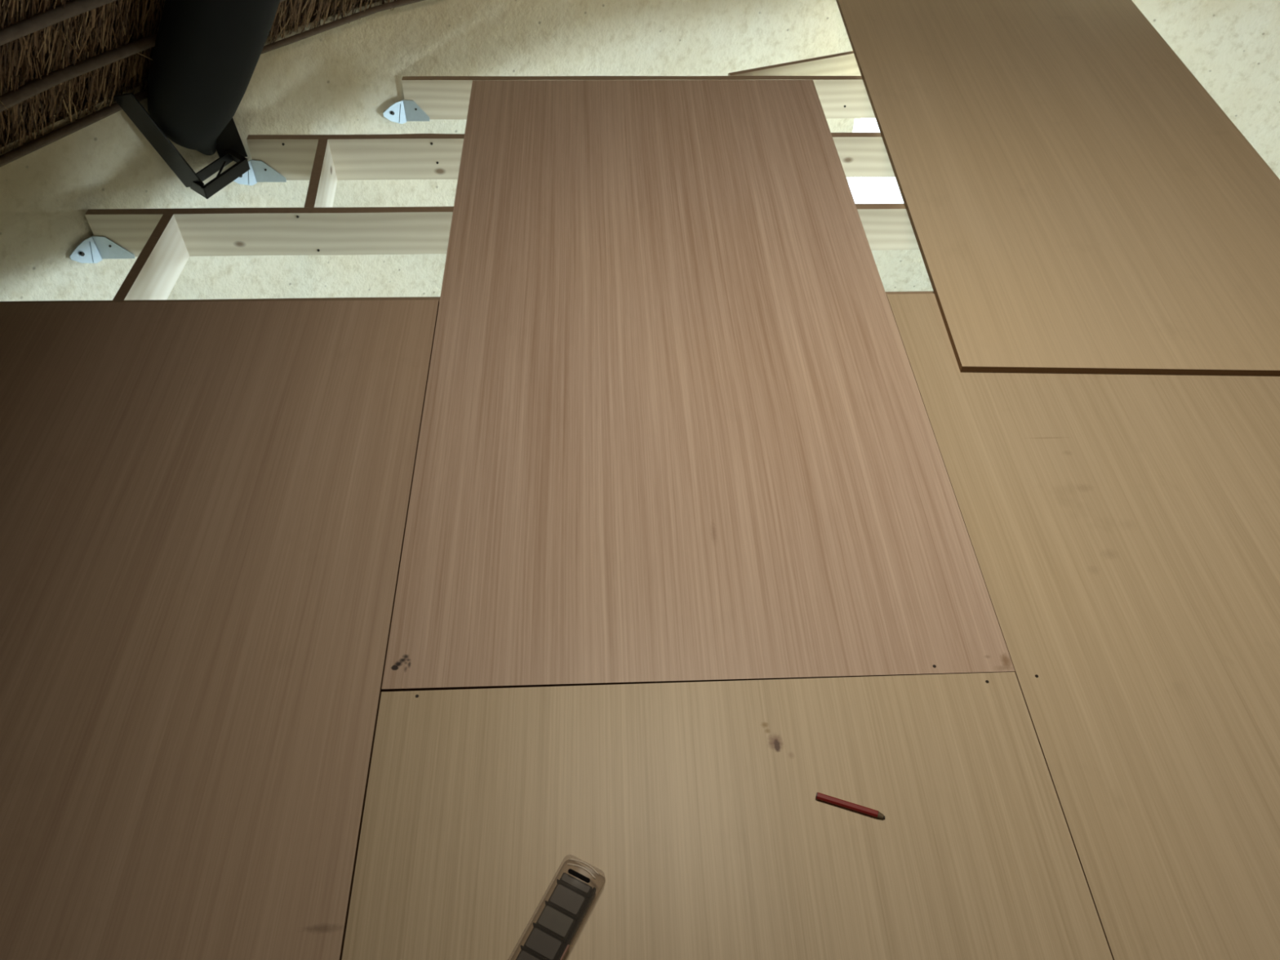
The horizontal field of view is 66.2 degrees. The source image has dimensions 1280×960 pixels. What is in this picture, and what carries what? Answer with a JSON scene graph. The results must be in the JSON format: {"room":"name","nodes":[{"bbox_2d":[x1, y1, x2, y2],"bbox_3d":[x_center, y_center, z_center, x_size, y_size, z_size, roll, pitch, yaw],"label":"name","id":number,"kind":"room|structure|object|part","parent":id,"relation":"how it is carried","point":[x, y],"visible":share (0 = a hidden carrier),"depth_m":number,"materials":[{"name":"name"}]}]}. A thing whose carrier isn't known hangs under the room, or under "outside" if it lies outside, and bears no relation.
{"room":"attic under construction","nodes":[
{"label":"attic under construction","id":0,"kind":"room"},
{"bbox_2d":[0,0,423,167],"bbox_3d":[1.807,-0.975,-0.646,8.835,5.893,8.835,-1,48,-3],"label":"thatched roof","id":1,"kind":"structure","parent":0,"point":[57,56],"depth_m":2.59,"materials":[{"name":"wicker"}]},
{"bbox_2d":[0,0,1279,301],"bbox_3d":[1.730,1.646,2.266,8.700,2.700,8.700,2,48,0],"label":"wall","id":2,"kind":"structure","parent":0,"point":[342,79],"depth_m":3.64,"materials":[{"name":"paint"}]},
{"bbox_2d":[113,0,279,199],"bbox_3d":[0.051,-1.717,0.562,3.833,4.910,0.354,33,55,25],"label":"pole","id":3,"kind":"object","parent":2,"relation":"attached to","point":[206,55],"visible":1,"depth_m":2.70,"materials":[{"name":"black metal"}]},
{"bbox_3d":[-1.342,-0.967,3.121,0.007,0.032,0.126,7,48,5],"label":"shoe rod","id":4,"kind":"part","parent":3,"relation":"part of","materials":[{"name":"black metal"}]},
{"bbox_2d":[69,203,919,262],"bbox_3d":[0.112,-0.755,3.034,3.680,0.157,0.116,-1,48,-3],"label":"joist","id":5,"kind":"object","parent":2,"relation":"attached to","point":[249,231],"depth_m":2.99,"materials":[{"name":"brown wood"}]},
{"bbox_3d":[-1.640,-0.697,2.984,0.168,0.085,0.049,-21,52,-19],"label":"wall bracket","id":6,"kind":"part","parent":5,"relation":"part of","materials":[{"name":"silver metal"}]},
{"bbox_2d":[112,213,189,300],"bbox_3d":[-1.407,-0.588,2.839,0.030,0.150,0.413,1,48,-1],"label":"nogging","id":7,"kind":"object","parent":5,"relation":"attached to","point":[158,266],"visible":0.79,"depth_m":2.84,"materials":[{"name":"brown wood"}]},
{"bbox_2d":[233,132,895,185],"bbox_3d":[0.279,-1.081,3.332,3.308,0.157,0.104,-1,48,-3],"label":"joist","id":8,"kind":"object","parent":2,"relation":"attached to","point":[861,154],"depth_m":3.29,"materials":[{"name":"brown wood"}]},
{"bbox_3d":[-1.286,-1.027,3.290,0.174,0.085,0.042,-18,51,-17],"label":"wall bracket","id":9,"kind":"part","parent":8,"relation":"part of","materials":[{"name":"silver metal"}]},
{"bbox_2d":[304,139,337,207],"bbox_3d":[-1.021,-0.921,3.149,0.030,0.150,0.404,-4,48,-5],"label":"nogging","id":10,"kind":"object","parent":8,"relation":"attached to","point":[321,192],"visible":0.71,"depth_m":3.14,"materials":[{"name":"brown wood"}]},
{"bbox_2d":[382,75,875,124],"bbox_3d":[0.487,-1.393,3.617,2.856,0.157,0.092,-1,48,-3],"label":"joist","id":11,"kind":"object","parent":2,"relation":"attached to","point":[440,97],"depth_m":3.58,"materials":[{"name":"brown wood"}]},
{"bbox_3d":[-0.857,-1.342,3.585,0.165,0.085,0.035,-16,51,-16],"label":"wall bracket","id":12,"kind":"part","parent":11,"relation":"part of","materials":[{"name":"silver metal"}]},
{"bbox_2d":[728,50,861,75],"bbox_3d":[0.713,-1.549,3.759,0.840,0.150,0.020,-16,51,-16],"label":"joist","id":13,"kind":"object","parent":2,"relation":"attached to","point":[845,64],"visible":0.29,"depth_m":3.70,"materials":[{"name":"brown wood"}]},
{"bbox_2d":[846,118,861,182],"bbox_3d":[1.502,-1.620,4.876,1.000,0.830,0.050,-2,48,-3],"label":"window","id":14,"kind":"structure","parent":2,"relation":"in","point":[857,121],"depth_m":4.71,"materials":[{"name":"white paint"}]},
{"bbox_3d":[-0.116,0.453,1.936,4.278,0.150,0.032,-1,48,-3],"label":"joist","id":15,"kind":"object","parent":2,"relation":"attached to","visible":0},
{"bbox_2d":[0,299,439,959],"bbox_3d":[-1.106,0.311,1.924,1.218,0.018,2.113,-1,48,-3],"label":"plywood sheet","id":16,"kind":"object","parent":15,"relation":"on","point":[204,505],"visible":0.89,"depth_m":1.96,"materials":[{"name":"brown wood"}]},
{"bbox_2d":[342,671,1112,959],"bbox_3d":[0.173,1.296,1.071,1.216,0.019,2.439,-1,48,-3],"label":"plywood sheet","id":17,"kind":"object","parent":15,"relation":"on","point":[709,835],"visible":1,"depth_m":1.69,"materials":[{"name":"brown wood"}]},
{"bbox_2d":[510,854,604,959],"bbox_3d":[-0.141,0.715,1.555,0.077,0.027,0.240,21,51,17],"label":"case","id":18,"kind":"object","parent":17,"relation":"on","point":[549,938],"visible":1,"depth_m":1.56,"materials":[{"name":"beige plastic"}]},
{"bbox_3d":[-0.115,0.729,1.547,0.004,0.014,0.185,21,51,17],"label":"rail","id":19,"kind":"part","parent":18,"relation":"part of","materials":[{"name":"black plastic"}]},
{"bbox_2d":[815,792,884,818],"bbox_3d":[0.367,0.569,1.714,0.122,0.008,0.012,14,49,11],"label":"pencil","id":20,"kind":"object","parent":17,"relation":"on","point":[824,797],"visible":1,"depth_m":1.71,"materials":[{"name":"red paint"}]},
{"bbox_2d":[886,293,1279,959],"bbox_3d":[1.341,0.389,1.918,1.220,0.019,2.440,-1,48,-3],"label":"plywood sheet","id":21,"kind":"object","parent":15,"relation":"on","point":[1123,530],"visible":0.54,"depth_m":2.02,"materials":[{"name":"brown wood"}]},
{"bbox_2d":[835,0,1279,375],"bbox_3d":[1.418,-1.147,3.284,1.220,0.019,2.360,1,48,-1],"label":"plywood sheet","id":22,"kind":"object","parent":21,"relation":"on","point":[1076,199],"visible":1,"depth_m":3.06,"materials":[{"name":"brown wood"}]},
{"bbox_3d":[2.003,-0.189,2.570,0.034,0.150,3.409,-1,48,-3],"label":"joist","id":23,"kind":"object","parent":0,"visible":0},
{"bbox_2d":[0,291,933,302],"bbox_3d":[0.049,-0.451,2.754,3.842,0.150,0.032,-1,48,-3],"label":"joist","id":24,"kind":"object","parent":23,"relation":"attached to","point":[886,292],"visible":0.06,"depth_m":2.66,"materials":[{"name":"brown wood"}]},
{"bbox_2d":[382,80,1014,691],"bbox_3d":[0.067,-0.518,2.700,1.218,0.019,2.440,-1,48,-3],"label":"plywood sheet","id":25,"kind":"object","parent":24,"relation":"on","point":[676,427],"visible":0.96,"depth_m":2.34,"materials":[{"name":"brown wood"}]}
]}

